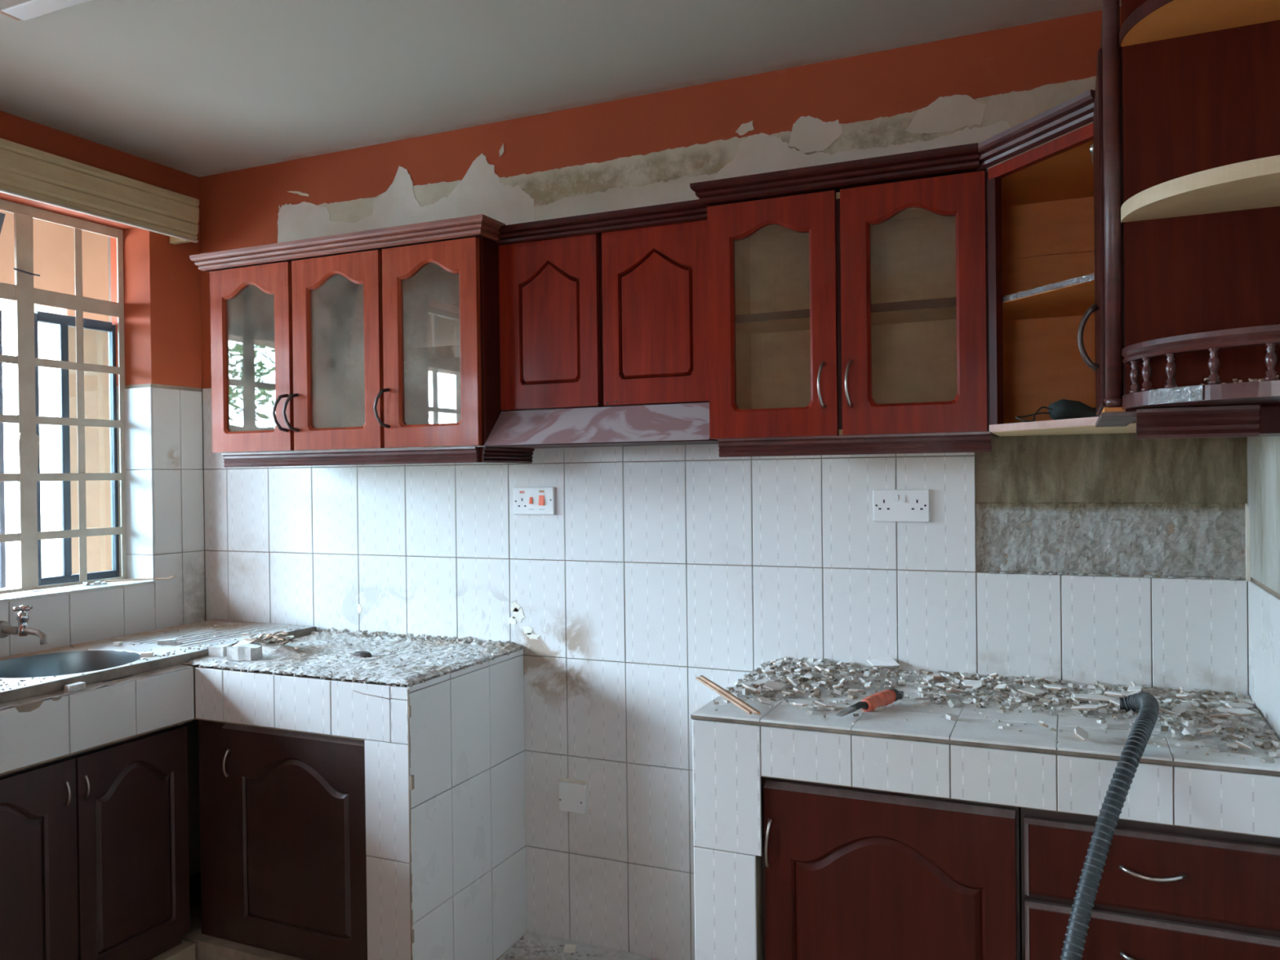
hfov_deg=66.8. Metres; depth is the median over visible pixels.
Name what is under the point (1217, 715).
shard
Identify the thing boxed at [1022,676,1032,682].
shard
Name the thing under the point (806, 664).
shard
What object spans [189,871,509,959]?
floor
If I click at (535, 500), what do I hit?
switch
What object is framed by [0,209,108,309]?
exterior wall
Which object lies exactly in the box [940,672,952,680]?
shard
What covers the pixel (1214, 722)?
shard
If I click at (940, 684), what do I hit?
shard
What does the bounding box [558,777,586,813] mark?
outlet plate
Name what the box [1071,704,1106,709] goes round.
shard
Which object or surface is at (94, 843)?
base cabinet
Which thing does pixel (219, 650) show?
block
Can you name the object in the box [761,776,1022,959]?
base cabinet
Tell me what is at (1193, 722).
lump
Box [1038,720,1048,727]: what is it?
shard
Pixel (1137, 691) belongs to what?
shard
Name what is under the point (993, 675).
shard
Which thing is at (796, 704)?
shard
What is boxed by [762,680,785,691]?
shard
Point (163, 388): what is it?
wall
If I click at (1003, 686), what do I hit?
shard
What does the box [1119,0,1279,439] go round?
shelf unit
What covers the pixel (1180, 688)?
shard
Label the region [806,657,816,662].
lump
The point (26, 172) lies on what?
pelmet
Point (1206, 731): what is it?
shard
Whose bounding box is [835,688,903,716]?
chisel
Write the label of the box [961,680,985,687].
shard
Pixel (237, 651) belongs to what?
block
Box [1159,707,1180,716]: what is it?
shard
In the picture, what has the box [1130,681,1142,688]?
shard
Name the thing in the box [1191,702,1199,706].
shard
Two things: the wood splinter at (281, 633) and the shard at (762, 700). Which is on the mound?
the wood splinter at (281, 633)
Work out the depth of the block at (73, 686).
2.50 m
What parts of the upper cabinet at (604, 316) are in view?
door, raised panel, cornice, door, raised panel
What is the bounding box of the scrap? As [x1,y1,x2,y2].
[353,651,371,657]
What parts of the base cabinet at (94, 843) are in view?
raised panel, door, handle, handle, door, raised panel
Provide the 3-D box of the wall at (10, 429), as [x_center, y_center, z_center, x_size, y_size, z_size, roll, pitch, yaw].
[-8.405,0.634,3.331,0.300,2.280,22.000,-1,0,24]
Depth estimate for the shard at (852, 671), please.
2.52 m
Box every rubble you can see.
[201,631,511,679]
[504,935,616,959]
[713,656,1279,763]
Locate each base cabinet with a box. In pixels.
[0,724,190,959]
[198,720,367,959]
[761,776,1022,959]
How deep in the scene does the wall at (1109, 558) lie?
2.83 m
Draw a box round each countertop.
[0,664,195,959]
[142,631,526,959]
[690,682,1279,959]
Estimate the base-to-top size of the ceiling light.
0.044 m
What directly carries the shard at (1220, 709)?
on the rubble at (1235, 721)
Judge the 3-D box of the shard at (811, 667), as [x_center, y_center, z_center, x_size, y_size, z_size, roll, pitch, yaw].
[0.459,0.494,2.557,0.024,0.014,0.019,-1,0,24]
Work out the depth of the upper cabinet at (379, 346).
2.99 m
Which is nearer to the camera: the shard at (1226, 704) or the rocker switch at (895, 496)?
the shard at (1226, 704)
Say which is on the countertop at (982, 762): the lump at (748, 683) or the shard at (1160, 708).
the lump at (748, 683)
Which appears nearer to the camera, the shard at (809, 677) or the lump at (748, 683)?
the lump at (748, 683)
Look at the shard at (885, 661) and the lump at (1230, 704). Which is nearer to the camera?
the lump at (1230, 704)
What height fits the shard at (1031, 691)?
0.013 m
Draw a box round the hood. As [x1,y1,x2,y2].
[484,402,718,448]
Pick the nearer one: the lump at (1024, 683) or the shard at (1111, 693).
the shard at (1111, 693)
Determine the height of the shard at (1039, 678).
0.012 m
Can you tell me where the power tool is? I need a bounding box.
[1006,399,1097,423]
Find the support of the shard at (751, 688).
on the rubble at (1235, 721)
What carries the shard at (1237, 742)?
on the countertop at (982, 762)
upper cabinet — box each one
[189,213,534,466]
[484,199,718,448]
[689,142,999,457]
[975,89,1136,436]
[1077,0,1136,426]
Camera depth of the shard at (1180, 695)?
2.22 m
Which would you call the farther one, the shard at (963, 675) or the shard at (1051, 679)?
the shard at (963, 675)
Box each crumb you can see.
[83,582,90,585]
[93,580,101,584]
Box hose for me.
[1060,692,1159,959]
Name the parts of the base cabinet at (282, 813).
handle, raised panel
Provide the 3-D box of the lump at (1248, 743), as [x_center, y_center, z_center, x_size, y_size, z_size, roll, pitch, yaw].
[1.171,0.513,1.873,0.027,0.018,0.016,-1,0,-19]
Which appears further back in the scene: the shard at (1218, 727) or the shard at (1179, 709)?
the shard at (1179, 709)
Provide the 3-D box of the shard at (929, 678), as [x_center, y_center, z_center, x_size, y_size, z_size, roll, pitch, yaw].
[0.738,0.508,2.476,0.017,0.012,0.036,-1,0,24]
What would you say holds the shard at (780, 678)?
on the rubble at (1235, 721)
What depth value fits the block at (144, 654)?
2.81 m
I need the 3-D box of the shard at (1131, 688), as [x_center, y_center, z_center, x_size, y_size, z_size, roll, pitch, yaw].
[1.177,0.497,2.304,0.030,0.013,0.044,0,0,33]
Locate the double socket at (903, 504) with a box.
[873,488,929,521]
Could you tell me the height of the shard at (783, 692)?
0.015 m
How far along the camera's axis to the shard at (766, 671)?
2.54 m
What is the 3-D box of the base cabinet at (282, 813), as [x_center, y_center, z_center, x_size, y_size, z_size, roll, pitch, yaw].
[-0.919,1.021,2.966,0.652,0.651,0.549,-1,0,24]
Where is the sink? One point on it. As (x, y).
(42, 672)
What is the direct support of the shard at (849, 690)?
on the countertop at (982, 762)
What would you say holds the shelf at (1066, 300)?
attached to the upper cabinet at (1041, 199)
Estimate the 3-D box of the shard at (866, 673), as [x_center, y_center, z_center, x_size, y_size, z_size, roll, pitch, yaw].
[0.588,0.503,2.514,0.014,0.012,0.030,-1,0,24]
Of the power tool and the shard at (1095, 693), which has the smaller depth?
the power tool
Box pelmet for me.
[0,137,199,244]
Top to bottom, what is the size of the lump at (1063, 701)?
0.016 m
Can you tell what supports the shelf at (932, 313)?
attached to the upper cabinet at (848, 301)
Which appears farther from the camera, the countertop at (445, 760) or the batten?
the countertop at (445, 760)
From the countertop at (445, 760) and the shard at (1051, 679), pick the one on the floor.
the countertop at (445, 760)
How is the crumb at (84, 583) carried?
on the wall at (163, 388)
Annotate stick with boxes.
[104,575,176,582]
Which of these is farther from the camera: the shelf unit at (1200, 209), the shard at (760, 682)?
the shard at (760, 682)
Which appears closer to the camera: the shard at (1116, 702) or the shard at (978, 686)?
the shard at (1116, 702)
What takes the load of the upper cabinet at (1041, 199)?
attached to the wall at (1262, 508)
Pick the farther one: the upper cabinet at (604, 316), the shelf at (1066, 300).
the upper cabinet at (604, 316)
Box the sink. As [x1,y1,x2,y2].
[0,619,316,703]
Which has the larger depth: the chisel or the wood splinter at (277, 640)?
the wood splinter at (277, 640)
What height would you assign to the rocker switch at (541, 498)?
0.031 m
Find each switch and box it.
[513,486,555,515]
[528,497,533,503]
[538,495,544,505]
[893,494,897,502]
[901,494,905,502]
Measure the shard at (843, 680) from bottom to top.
0.018 m
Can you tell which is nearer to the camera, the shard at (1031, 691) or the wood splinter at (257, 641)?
the shard at (1031, 691)
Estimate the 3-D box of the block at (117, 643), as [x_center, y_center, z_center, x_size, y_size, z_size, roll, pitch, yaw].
[-1.619,0.508,3.008,0.021,0.011,0.018,-1,0,7]
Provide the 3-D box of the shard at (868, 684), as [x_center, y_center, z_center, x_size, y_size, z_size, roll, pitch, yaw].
[0.563,0.506,2.398,0.020,0.013,0.033,-1,0,24]
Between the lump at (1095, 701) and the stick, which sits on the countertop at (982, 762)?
the lump at (1095, 701)
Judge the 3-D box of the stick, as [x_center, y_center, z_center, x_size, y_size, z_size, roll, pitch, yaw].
[-1.733,0.343,3.368,0.223,0.013,0.024,-1,0,-22]
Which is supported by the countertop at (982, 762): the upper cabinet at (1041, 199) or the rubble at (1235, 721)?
the rubble at (1235, 721)
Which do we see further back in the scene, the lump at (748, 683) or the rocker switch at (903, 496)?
the rocker switch at (903, 496)
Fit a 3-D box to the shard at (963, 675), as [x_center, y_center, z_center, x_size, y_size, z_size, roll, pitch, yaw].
[0.832,0.500,2.474,0.027,0.014,0.026,-1,0,-11]
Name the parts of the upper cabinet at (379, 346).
glass pane, door, handle, handle, glass pane, door, cornice, moulding, handle, door, panel, moulding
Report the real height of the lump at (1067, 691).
0.016 m
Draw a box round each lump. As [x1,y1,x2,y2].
[742,688,754,694]
[745,680,755,687]
[751,693,759,701]
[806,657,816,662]
[897,679,905,684]
[947,698,962,707]
[1010,688,1019,693]
[1022,682,1030,686]
[1052,697,1066,704]
[1065,688,1073,693]
[1088,699,1100,704]
[1182,720,1195,725]
[1228,702,1248,709]
[1239,739,1254,747]
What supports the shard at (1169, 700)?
on the rubble at (1235, 721)
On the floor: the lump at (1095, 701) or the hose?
the hose
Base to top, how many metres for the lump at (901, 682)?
0.017 m
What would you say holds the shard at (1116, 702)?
on the rubble at (1235, 721)
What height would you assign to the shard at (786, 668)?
0.014 m
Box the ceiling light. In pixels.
[0,0,92,20]
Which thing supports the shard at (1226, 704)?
on the rubble at (1235, 721)
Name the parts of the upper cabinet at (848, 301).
door, handle, cornice, handle, moulding, door, panel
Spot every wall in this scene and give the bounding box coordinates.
[0,110,205,875]
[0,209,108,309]
[0,422,19,590]
[199,6,1248,959]
[1244,435,1279,740]
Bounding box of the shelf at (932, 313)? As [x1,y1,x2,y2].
[735,297,956,333]
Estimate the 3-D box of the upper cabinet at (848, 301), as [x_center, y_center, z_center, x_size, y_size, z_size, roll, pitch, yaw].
[0.520,-0.407,2.456,0.707,0.690,0.335,-1,0,24]
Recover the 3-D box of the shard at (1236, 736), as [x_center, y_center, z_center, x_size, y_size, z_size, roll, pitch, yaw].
[1.179,0.507,1.915,0.013,0.008,0.021,-1,0,-11]
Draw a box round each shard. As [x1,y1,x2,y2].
[742,684,760,693]
[751,678,775,685]
[757,697,771,705]
[761,669,774,673]
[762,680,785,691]
[775,658,783,663]
[777,676,786,682]
[782,666,791,672]
[782,691,792,695]
[786,675,794,684]
[792,688,804,694]
[792,702,807,706]
[794,668,802,672]
[803,662,810,669]
[804,673,813,679]
[809,664,815,669]
[814,665,825,671]
[814,700,831,707]
[832,684,844,688]
[837,678,845,684]
[848,669,855,673]
[848,688,863,692]
[863,671,869,677]
[864,681,872,688]
[866,657,900,666]
[920,681,927,684]
[925,675,932,682]
[933,674,943,679]
[933,686,940,690]
[934,682,946,687]
[939,693,947,697]
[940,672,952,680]
[942,684,951,688]
[948,687,962,693]
[960,672,971,679]
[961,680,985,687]
[972,682,982,689]
[989,672,998,678]
[994,684,1007,689]
[995,675,1003,679]
[1014,679,1022,684]
[1017,686,1044,696]
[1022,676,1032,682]
[1032,676,1044,680]
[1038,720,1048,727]
[1043,684,1066,690]
[1044,676,1058,682]
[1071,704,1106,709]
[1072,693,1117,702]
[1074,726,1088,741]
[1089,692,1102,695]
[1104,690,1133,696]
[1108,699,1119,706]
[1127,685,1141,692]
[1128,690,1140,693]
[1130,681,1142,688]
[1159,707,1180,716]
[1162,698,1173,703]
[1171,705,1186,714]
[1176,693,1190,697]
[1178,686,1189,693]
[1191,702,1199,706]
[1200,728,1216,733]
[1209,713,1231,718]
[1211,720,1222,724]
[1214,724,1222,734]
[1215,706,1228,713]
[1224,703,1234,708]
[1224,708,1256,715]
[1231,733,1243,739]
[1235,740,1251,750]
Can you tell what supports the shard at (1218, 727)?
on the rubble at (1235, 721)
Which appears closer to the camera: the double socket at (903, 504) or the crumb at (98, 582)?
the double socket at (903, 504)
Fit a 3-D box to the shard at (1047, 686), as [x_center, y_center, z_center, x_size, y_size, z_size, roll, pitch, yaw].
[1.004,0.503,2.356,0.033,0.008,0.054,-1,0,-31]
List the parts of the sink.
bowl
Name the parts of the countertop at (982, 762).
handle, drawer unit, handle, drawer, drawer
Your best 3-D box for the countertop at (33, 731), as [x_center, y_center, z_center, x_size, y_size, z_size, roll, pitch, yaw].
[-1.977,1.001,2.028,0.600,0.907,2.018,-1,0,24]
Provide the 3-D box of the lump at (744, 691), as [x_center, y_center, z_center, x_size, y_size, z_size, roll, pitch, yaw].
[0.266,0.518,2.376,0.028,0.018,0.020,-1,0,-17]
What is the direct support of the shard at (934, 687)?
on the rubble at (1235, 721)
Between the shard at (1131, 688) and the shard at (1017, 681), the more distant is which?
the shard at (1017, 681)
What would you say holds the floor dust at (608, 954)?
on the floor
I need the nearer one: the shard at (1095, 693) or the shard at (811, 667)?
the shard at (1095, 693)
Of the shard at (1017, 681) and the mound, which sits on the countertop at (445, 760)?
the mound
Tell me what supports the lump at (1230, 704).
on the rubble at (1235, 721)
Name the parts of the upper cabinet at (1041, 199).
cornice, frame rail, panel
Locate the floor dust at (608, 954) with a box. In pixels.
[497,931,662,959]
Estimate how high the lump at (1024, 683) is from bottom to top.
0.013 m
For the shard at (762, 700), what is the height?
0.017 m
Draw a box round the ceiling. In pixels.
[0,0,1121,177]
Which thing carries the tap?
attached to the wall at (163, 388)
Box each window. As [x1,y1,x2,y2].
[0,199,126,594]
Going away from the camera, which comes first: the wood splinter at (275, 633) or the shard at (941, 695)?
the shard at (941, 695)
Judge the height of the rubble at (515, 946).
0.016 m
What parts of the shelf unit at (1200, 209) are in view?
moulding, shelf, gallery rail, shelf, board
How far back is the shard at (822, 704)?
2.20 m
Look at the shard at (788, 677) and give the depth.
2.44 m
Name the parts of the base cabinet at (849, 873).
handle, raised panel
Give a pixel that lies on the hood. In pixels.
(554, 424)
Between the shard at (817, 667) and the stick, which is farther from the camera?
the stick
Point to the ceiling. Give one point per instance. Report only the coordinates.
(199, 88)
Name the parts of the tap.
cross handle, spout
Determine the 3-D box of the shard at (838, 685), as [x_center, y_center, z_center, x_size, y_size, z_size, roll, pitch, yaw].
[0.490,0.509,2.394,0.025,0.012,0.015,-1,0,-9]
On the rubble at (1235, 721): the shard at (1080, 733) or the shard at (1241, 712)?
the shard at (1241, 712)
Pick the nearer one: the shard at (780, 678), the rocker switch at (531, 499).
the shard at (780, 678)
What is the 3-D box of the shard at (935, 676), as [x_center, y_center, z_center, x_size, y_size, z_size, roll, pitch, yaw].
[0.764,0.505,2.481,0.025,0.019,0.024,-1,0,24]
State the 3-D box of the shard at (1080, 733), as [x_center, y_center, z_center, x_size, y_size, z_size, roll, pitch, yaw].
[0.880,0.506,1.934,0.027,0.023,0.034,-1,0,24]
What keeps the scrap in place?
on the countertop at (445, 760)
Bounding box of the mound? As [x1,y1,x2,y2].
[238,638,332,657]
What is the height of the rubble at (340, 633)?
0.021 m
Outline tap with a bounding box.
[0,604,47,644]
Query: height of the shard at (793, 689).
0.013 m
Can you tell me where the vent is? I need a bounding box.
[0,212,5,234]
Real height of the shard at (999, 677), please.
0.013 m
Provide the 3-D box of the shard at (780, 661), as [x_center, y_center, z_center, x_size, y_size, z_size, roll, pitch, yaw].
[0.378,0.497,2.643,0.029,0.018,0.013,-1,0,1]
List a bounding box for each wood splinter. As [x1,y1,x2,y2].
[253,640,271,642]
[266,631,277,639]
[271,640,298,641]
[277,631,288,634]
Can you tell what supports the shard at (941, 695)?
on the rubble at (1235, 721)
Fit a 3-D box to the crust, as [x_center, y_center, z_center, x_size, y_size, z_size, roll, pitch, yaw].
[-0.804,0.517,3.223,0.890,0.024,0.046,-1,0,24]
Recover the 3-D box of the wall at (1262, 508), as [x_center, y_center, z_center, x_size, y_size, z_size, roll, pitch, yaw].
[0.675,0.150,0.412,0.154,2.564,4.270,-1,0,24]
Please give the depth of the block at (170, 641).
3.02 m
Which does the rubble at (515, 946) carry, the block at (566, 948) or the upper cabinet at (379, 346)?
the block at (566, 948)
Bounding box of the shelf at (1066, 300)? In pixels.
[1002,280,1094,320]
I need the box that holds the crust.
[317,626,515,644]
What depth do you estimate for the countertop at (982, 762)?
1.92 m
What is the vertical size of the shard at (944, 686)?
0.009 m
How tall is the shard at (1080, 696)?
0.008 m
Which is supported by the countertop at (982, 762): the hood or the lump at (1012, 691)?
the lump at (1012, 691)
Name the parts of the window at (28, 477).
stay arm, mullion plate, frame sill, steel frame, glass pane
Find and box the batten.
[695,675,760,715]
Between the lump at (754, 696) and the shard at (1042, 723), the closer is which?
the shard at (1042, 723)
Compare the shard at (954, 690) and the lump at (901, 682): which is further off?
the lump at (901, 682)
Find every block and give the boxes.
[63,681,86,692]
[113,641,122,645]
[140,651,153,657]
[157,638,177,644]
[208,643,232,657]
[226,643,263,661]
[563,944,576,952]
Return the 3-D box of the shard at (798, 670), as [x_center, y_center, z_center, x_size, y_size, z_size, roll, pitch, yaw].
[0.411,0.496,2.523,0.015,0.012,0.022,-1,0,-23]
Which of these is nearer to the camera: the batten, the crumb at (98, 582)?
the batten

